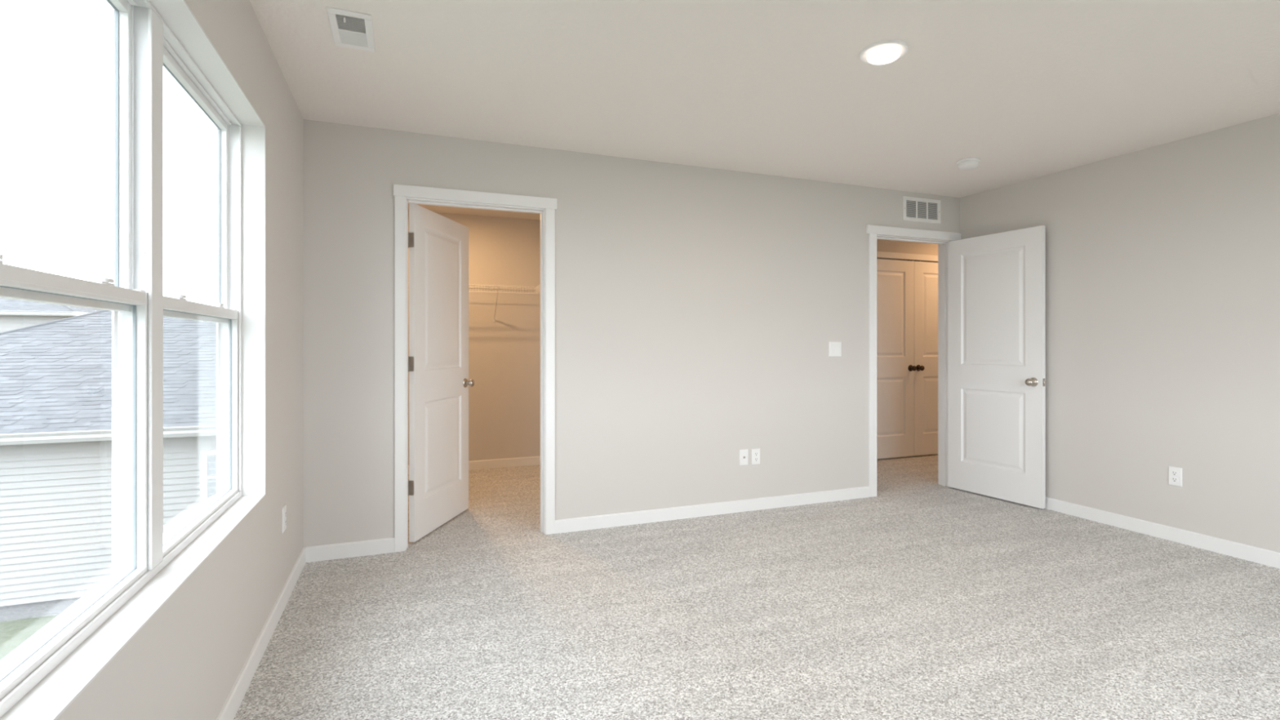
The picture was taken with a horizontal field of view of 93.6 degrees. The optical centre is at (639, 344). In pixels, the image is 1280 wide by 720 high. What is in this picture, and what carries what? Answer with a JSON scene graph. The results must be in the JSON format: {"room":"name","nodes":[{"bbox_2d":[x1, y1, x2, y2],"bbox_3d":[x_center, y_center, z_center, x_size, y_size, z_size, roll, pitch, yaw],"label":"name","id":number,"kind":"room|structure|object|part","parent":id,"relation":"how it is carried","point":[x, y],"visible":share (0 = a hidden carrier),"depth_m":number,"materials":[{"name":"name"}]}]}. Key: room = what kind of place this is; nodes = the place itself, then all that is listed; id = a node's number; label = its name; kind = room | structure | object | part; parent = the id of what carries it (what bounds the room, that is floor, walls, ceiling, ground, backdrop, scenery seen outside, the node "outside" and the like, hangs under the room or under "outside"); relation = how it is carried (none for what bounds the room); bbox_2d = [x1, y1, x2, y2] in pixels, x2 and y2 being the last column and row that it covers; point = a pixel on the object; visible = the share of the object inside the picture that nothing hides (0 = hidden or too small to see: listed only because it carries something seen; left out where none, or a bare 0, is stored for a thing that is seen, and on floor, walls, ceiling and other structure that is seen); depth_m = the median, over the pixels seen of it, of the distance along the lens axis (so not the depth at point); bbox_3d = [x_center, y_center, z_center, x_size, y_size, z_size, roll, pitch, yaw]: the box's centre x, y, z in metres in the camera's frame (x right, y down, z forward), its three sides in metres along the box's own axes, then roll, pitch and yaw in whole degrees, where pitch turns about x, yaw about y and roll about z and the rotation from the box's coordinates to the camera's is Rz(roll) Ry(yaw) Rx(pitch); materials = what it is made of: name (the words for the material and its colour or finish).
{"room":"empty bedroom","nodes":[
{"label":"empty bedroom","id":0,"kind":"room"},
{"bbox_2d":[56,0,303,719],"bbox_3d":[-1.521,-0.021,2.234,0.160,2.440,6.950,0,0,-21],"label":"wall","id":1,"kind":"structure","parent":0,"point":[184,663],"depth_m":2.16,"materials":[{"name":"white paint"}]},
{"bbox_2d":[0,0,265,719],"bbox_3d":[-1.279,-0.132,1.572,0.190,1.494,1.790,0,0,-21],"label":"window","id":2,"kind":"structure","parent":1,"relation":"in","point":[45,674],"depth_m":1.54,"materials":[{"name":"white paint"}]},
{"bbox_3d":[-1.159,-0.475,1.141,0.028,0.784,0.839,0,0,-21],"label":"sash","id":3,"kind":"part","parent":2,"relation":"part of","materials":[{"name":"white plastic"}]},
{"bbox_3d":[-1.126,0.228,1.154,0.028,0.721,0.839,0,0,-21],"label":"sash","id":4,"kind":"part","parent":2,"relation":"part of","materials":[{"name":"white plastic"}]},
{"bbox_3d":[-1.112,-0.108,1.159,0.002,0.003,0.813,0,0,-21],"label":"pull rail","id":5,"kind":"part","parent":2,"relation":"part of","materials":[{"name":"white plastic"}]},
{"bbox_3d":[-1.265,0.604,1.577,0.160,0.006,1.742,0,0,-21],"label":"sill","id":6,"kind":"part","parent":2,"relation":"part of","materials":[{"name":"white paint"}]},
{"bbox_3d":[-1.276,-0.225,1.547,0.018,0.056,0.004,0,0,-21],"label":"stop plate","id":7,"kind":"part","parent":2,"relation":"part of","materials":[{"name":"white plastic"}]},
{"bbox_3d":[-1.482,-0.475,1.971,0.028,0.784,0.839,0,0,-21],"label":"sash","id":8,"kind":"part","parent":2,"relation":"part of","materials":[{"name":"white plastic"}]},
{"bbox_3d":[-1.449,0.228,1.984,0.028,0.721,0.839,0,0,-21],"label":"sash","id":9,"kind":"part","parent":2,"relation":"part of","materials":[{"name":"white plastic"}]},
{"bbox_3d":[-1.435,-0.108,1.989,0.002,0.003,0.813,0,0,-21],"label":"pull rail","id":10,"kind":"part","parent":2,"relation":"part of","materials":[{"name":"white plastic"}]},
{"bbox_3d":[-1.597,-0.225,2.371,0.018,0.056,0.004,0,0,-21],"label":"stop plate","id":11,"kind":"part","parent":2,"relation":"part of","materials":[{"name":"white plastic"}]},
{"bbox_2d":[216,546,306,719],"bbox_3d":[-1.041,1.157,1.240,0.013,0.083,4.450,0,0,-21],"label":"baseboard","id":12,"kind":"structure","parent":1,"relation":"attached to","point":[234,699],"depth_m":2.27,"materials":[{"name":"white paint"}]},
{"bbox_2d":[282,504,286,533],"bbox_3d":[-1.642,0.805,2.779,0.009,0.114,0.070,0,0,-21],"label":"power outlet","id":13,"kind":"object","parent":1,"relation":"attached to","point":[284,508],"visible":1,"depth_m":2.76,"materials":[{"name":"white plastic"}]},
{"bbox_2d":[408,210,540,465],"bbox_3d":[-1.707,-0.021,5.793,2.074,2.440,0.120,0,0,-21],"label":"wall","id":14,"kind":"structure","parent":0,"point":[504,353],"depth_m":5.87,"materials":[{"name":"white paint"}]},
{"bbox_2d":[408,456,540,474],"bbox_3d":[-1.736,1.157,5.711,1.960,0.083,0.013,0,0,-21],"label":"baseboard","id":15,"kind":"structure","parent":14,"relation":"attached to","point":[534,460],"depth_m":5.86,"materials":[{"name":"white paint"}]},
{"bbox_2d":[408,282,540,322],"bbox_3d":[-1.683,-0.387,5.572,1.960,0.337,0.310,0,0,-21],"label":"wire shelf","id":16,"kind":"object","parent":14,"relation":"attached to","point":[473,286],"visible":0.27,"depth_m":5.65,"materials":[{"name":"white metal"}]},
{"bbox_3d":[-1.627,-0.481,5.431,1.960,0.006,0.006,0,0,-21],"label":"lip rail","id":17,"kind":"part","parent":16,"relation":"part of","materials":[{"name":"white metal"}]},
{"bbox_3d":[-1.628,-0.543,5.432,1.960,0.006,0.006,0,0,-21],"label":"rail","id":18,"kind":"part","parent":16,"relation":"part of","materials":[{"name":"white metal"}]},
{"bbox_2d":[303,119,959,547],"bbox_3d":[1.480,-0.021,4.670,7.200,2.440,0.114,0,0,-21],"label":"wall","id":19,"kind":"structure","parent":0,"point":[698,309],"depth_m":4.03,"materials":[{"name":"white paint"}]},
{"bbox_2d":[305,537,395,562],"bbox_3d":[-1.629,1.157,3.392,0.453,0.083,0.013,0,0,-21],"label":"baseboard","id":20,"kind":"structure","parent":19,"relation":"attached to","point":[386,545],"depth_m":3.38,"materials":[{"name":"white paint"}]},
{"bbox_2d":[408,203,475,542],"bbox_3d":[-1.317,0.170,3.981,0.173,2.035,0.798,0,0,8],"label":"door","id":21,"kind":"structure","parent":19,"relation":"in","point":[439,383],"depth_m":3.91,"materials":[{"name":"white paint"}]},
{"bbox_3d":[-1.212,0.275,4.295,0.057,0.055,0.055,0,0,8],"label":"knob","id":22,"kind":"part","parent":21,"relation":"part of","materials":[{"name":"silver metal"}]},
{"bbox_2d":[393,183,556,552],"bbox_3d":[-1.000,0.138,3.705,0.960,2.123,0.154,0,0,-21],"label":"door frame","id":23,"kind":"structure","parent":19,"relation":"attached to","point":[404,195],"depth_m":3.66,"materials":[{"name":"white paint"}]},
{"bbox_3d":[-1.391,0.171,3.483,0.056,2.056,0.016,0,0,-21],"label":"leg casing","id":24,"kind":"part","parent":23,"relation":"part of","materials":[{"name":"white paint"}]},
{"bbox_3d":[-0.975,-0.890,3.642,0.960,0.067,0.020,0,0,-21],"label":"head casing","id":25,"kind":"part","parent":23,"relation":"part of","materials":[{"name":"white paint"}]},
{"bbox_3d":[-0.569,0.171,3.803,0.060,2.056,0.016,0,0,-21],"label":"leg casing","id":26,"kind":"part","parent":23,"relation":"part of","materials":[{"name":"white paint"}]},
{"bbox_2d":[555,486,869,533],"bbox_3d":[0.630,1.157,4.271,2.514,0.083,0.013,0,0,-21],"label":"baseboard","id":27,"kind":"structure","parent":19,"relation":"attached to","point":[583,523],"depth_m":4.19,"materials":[{"name":"white paint"}]},
{"bbox_2d":[739,448,748,465],"bbox_3d":[0.750,0.811,4.316,0.070,0.114,0.015,0,0,-21],"label":"cable plate","id":28,"kind":"object","parent":19,"relation":"attached to","point":[744,454],"visible":1,"depth_m":4.32,"materials":[{"name":"white plastic"}]},
{"bbox_2d":[751,448,759,464],"bbox_3d":[0.842,0.813,4.356,0.070,0.114,0.009,0,0,-21],"label":"power outlet","id":29,"kind":"object","parent":19,"relation":"attached to","point":[755,452],"visible":1,"depth_m":4.35,"materials":[{"name":"white plastic"}]},
{"bbox_2d":[828,341,841,356],"bbox_3d":[1.500,0.035,4.610,0.117,0.114,0.012,0,0,-21],"label":"light switch","id":30,"kind":"object","parent":19,"relation":"attached to","point":[834,347],"visible":1,"depth_m":4.61,"materials":[{"name":"white plastic"}]},
{"bbox_2d":[866,224,961,497],"bbox_3d":[2.218,0.131,4.957,0.992,2.137,0.154,0,0,-21],"label":"door frame","id":31,"kind":"structure","parent":19,"relation":"attached to","point":[873,230],"depth_m":4.93,"materials":[{"name":"white paint"}]},
{"bbox_3d":[1.835,0.164,4.738,0.071,2.070,0.016,0,0,-21],"label":"leg casing","id":32,"kind":"part","parent":31,"relation":"part of","materials":[{"name":"white paint"}]},
{"bbox_3d":[2.243,-0.904,4.895,0.992,0.067,0.020,0,0,-21],"label":"head casing","id":33,"kind":"part","parent":31,"relation":"part of","materials":[{"name":"white paint"}]},
{"bbox_3d":[2.599,0.164,5.175,0.072,2.070,0.016,0,0,-21],"label":"leg casing","id":34,"kind":"part","parent":31,"relation":"part of","materials":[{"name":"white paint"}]},
{"bbox_2d":[902,195,940,223],"bbox_3d":[2.311,-1.101,4.927,0.406,0.196,0.010,0,0,-21],"label":"air vent","id":35,"kind":"object","parent":19,"relation":"in","point":[914,209],"visible":1,"depth_m":4.93,"materials":[{"name":"white metal"}]},
{"bbox_2d":[947,225,1045,508],"bbox_3d":[2.752,0.164,4.699,0.173,2.046,0.801,0,0,-26],"label":"door","id":36,"kind":"structure","parent":19,"relation":"in","point":[996,282],"depth_m":4.65,"materials":[{"name":"white paint"}]},
{"bbox_3d":[2.842,0.275,4.379,0.057,0.055,0.055,0,0,-26],"label":"knob","id":37,"kind":"part","parent":36,"relation":"part of","materials":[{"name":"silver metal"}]},
{"bbox_2d":[233,453,1279,719],"bbox_3d":[1.881,1.259,3.557,7.460,0.120,6.950,0,0,-21],"label":"floor","id":38,"kind":"structure","parent":0,"point":[920,598],"depth_m":2.58,"materials":[{"name":"carpet"}]},
{"bbox_2d":[248,0,1279,220],"bbox_3d":[1.881,-1.316,3.557,7.460,0.150,6.950,0,0,-21],"label":"ceiling","id":39,"kind":"structure","parent":0,"point":[1026,89],"depth_m":2.81,"materials":[{"name":"white paint"}]},
{"bbox_2d":[325,6,375,52],"bbox_3d":[-1.135,-1.232,2.373,0.153,0.018,0.302,0,0,-21],"label":"ceiling vent","id":40,"kind":"object","parent":39,"relation":"in","point":[349,29],"visible":1,"depth_m":2.36,"materials":[{"name":"white metal"}]},
{"bbox_2d":[859,40,908,64],"bbox_3d":[1.032,-1.224,2.546,0.194,0.034,0.194,0,0,-21],"label":"recessed light","id":41,"kind":"object","parent":39,"relation":"in","point":[882,52],"visible":1,"depth_m":2.51,"materials":[{"name":"white plastic"}]},
{"bbox_2d":[956,157,980,169],"bbox_3d":[2.220,-1.216,4.065,0.140,0.049,0.140,0,0,-21],"label":"smoke detector","id":42,"kind":"object","parent":39,"relation":"attached to","point":[970,163],"visible":1,"depth_m":4.02,"materials":[{"name":"white plastic"}]},
{"bbox_3d":[2.220,-1.235,4.065,0.140,0.012,0.140,0,0,-21],"label":"plate","id":43,"kind":"part","parent":42,"relation":"part of","materials":[{"name":"white plastic"}]},
{"bbox_2d":[876,239,937,262],"bbox_3d":[2.603,-0.021,6.333,3.900,2.440,0.120,0,0,-21],"label":"wall","id":44,"kind":"structure","parent":0,"point":[886,246],"depth_m":6.36,"materials":[{"name":"white paint"}]},
{"bbox_2d":[876,258,916,458],"bbox_3d":[2.568,0.143,6.239,0.762,2.083,0.104,0,0,-21],"label":"door","id":45,"kind":"structure","parent":44,"relation":"in","point":[895,367],"depth_m":6.30,"materials":[{"name":"white paint"}]},
{"bbox_3d":[2.883,0.250,6.337,0.055,0.055,0.057,0,0,-21],"label":"knob","id":46,"kind":"part","parent":45,"relation":"part of","materials":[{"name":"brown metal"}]},
{"bbox_2d":[876,251,937,261],"bbox_3d":[2.922,0.120,6.382,1.686,2.158,0.020,0,0,-21],"label":"door frame","id":47,"kind":"structure","parent":44,"relation":"attached to","point":[879,254],"depth_m":6.33,"materials":[{"name":"white paint"}]},
{"bbox_2d":[914,260,937,455],"bbox_3d":[3.282,0.143,6.517,0.762,2.083,0.104,0,0,-21],"label":"door","id":48,"kind":"structure","parent":44,"relation":"in","point":[926,273],"depth_m":6.46,"materials":[{"name":"white paint"}]},
{"bbox_3d":[2.984,0.250,6.376,0.055,0.055,0.057,0,0,-21],"label":"knob","id":49,"kind":"part","parent":48,"relation":"part of","materials":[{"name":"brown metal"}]},
{"bbox_2d":[960,113,1279,552],"bbox_3d":[3.566,-0.021,3.033,0.114,2.440,4.450,0,0,-21],"label":"wall","id":50,"kind":"structure","parent":0,"point":[1162,261],"depth_m":3.71,"materials":[{"name":"white paint"}]},
{"bbox_2d":[1044,497,1279,568],"bbox_3d":[3.507,1.157,3.010,0.013,0.083,4.450,0,0,-21],"label":"baseboard","id":51,"kind":"structure","parent":50,"relation":"attached to","point":[1255,554],"depth_m":3.67,"materials":[{"name":"white paint"}]},
{"bbox_2d":[1168,466,1182,486],"bbox_3d":[3.256,0.803,3.659,0.009,0.114,0.070,0,0,-21],"label":"power outlet","id":52,"kind":"object","parent":50,"relation":"attached to","point":[1175,473],"visible":1,"depth_m":3.65,"materials":[{"name":"white plastic"}]},
{"bbox_2d":[1171,477,1177,482],"bbox_3d":[3.255,0.823,3.659,0.004,0.027,0.034,0,0,-21],"label":"receptacle","id":53,"kind":"object","parent":52,"relation":"attached to","point":[1173,479],"depth_m":3.66,"materials":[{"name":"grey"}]},
{"bbox_2d":[1171,471,1177,475],"bbox_3d":[3.255,0.783,3.659,0.004,0.027,0.034,0,0,-21],"label":"receptacle","id":54,"kind":"object","parent":52,"relation":"attached to","point":[1173,473],"depth_m":3.66,"materials":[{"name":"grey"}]},
{"bbox_3d":[-0.394,-0.021,5.121,0.114,2.440,2.086,0,0,-21],"label":"wall","id":55,"kind":"structure","parent":0,"visible":0},
{"bbox_2d":[534,284,540,293],"bbox_3d":[-0.578,-0.387,5.015,0.305,0.337,1.500,0,0,-21],"label":"wire shelf","id":56,"kind":"object","parent":55,"relation":"attached to","point":[538,286],"visible":0.05,"depth_m":5.56,"materials":[{"name":"white metal"}]},
{"label":"outside","id":57,"kind":"structure","parent":0,"visible":0},
{"bbox_2d":[0,614,58,660],"bbox_3d":[-43.286,4.229,40.839,230.000,0.001,220.000,0,0,-21],"label":"ground","id":58,"kind":"structure","parent":57,"point":[13,633],"depth_m":8.88,"materials":[{"name":"green plant"}]},
{"bbox_2d":[0,600,77,622],"bbox_3d":[-3.987,4.214,11.688,21.900,0.030,0.520,0,0,-21],"label":"gravel strip","id":59,"kind":"object","parent":58,"relation":"on","point":[54,608],"depth_m":9.47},
{"bbox_2d":[0,297,102,354],"bbox_3d":[-38.924,0.240,30.733,19.940,8.018,10.140,0,0,-21],"label":"house","id":60,"kind":"structure","parent":58,"relation":"on","point":[15,314],"depth_m":29.40,"materials":[{"name":"grey"}]},
{"bbox_2d":[0,310,216,608],"bbox_3d":[-7.208,1.683,15.553,19.980,5.133,9.980,0,0,-21],"label":"house","id":61,"kind":"structure","parent":58,"relation":"on","point":[55,402],"depth_m":10.02,"materials":[{"name":"grey"}]},
{"bbox_3d":[-7.120,2.329,10.693,0.960,0.780,0.014,0,0,-21],"label":"pane","id":62,"kind":"part","parent":61,"relation":"part of","materials":[{"name":"clear glass"}]}
]}

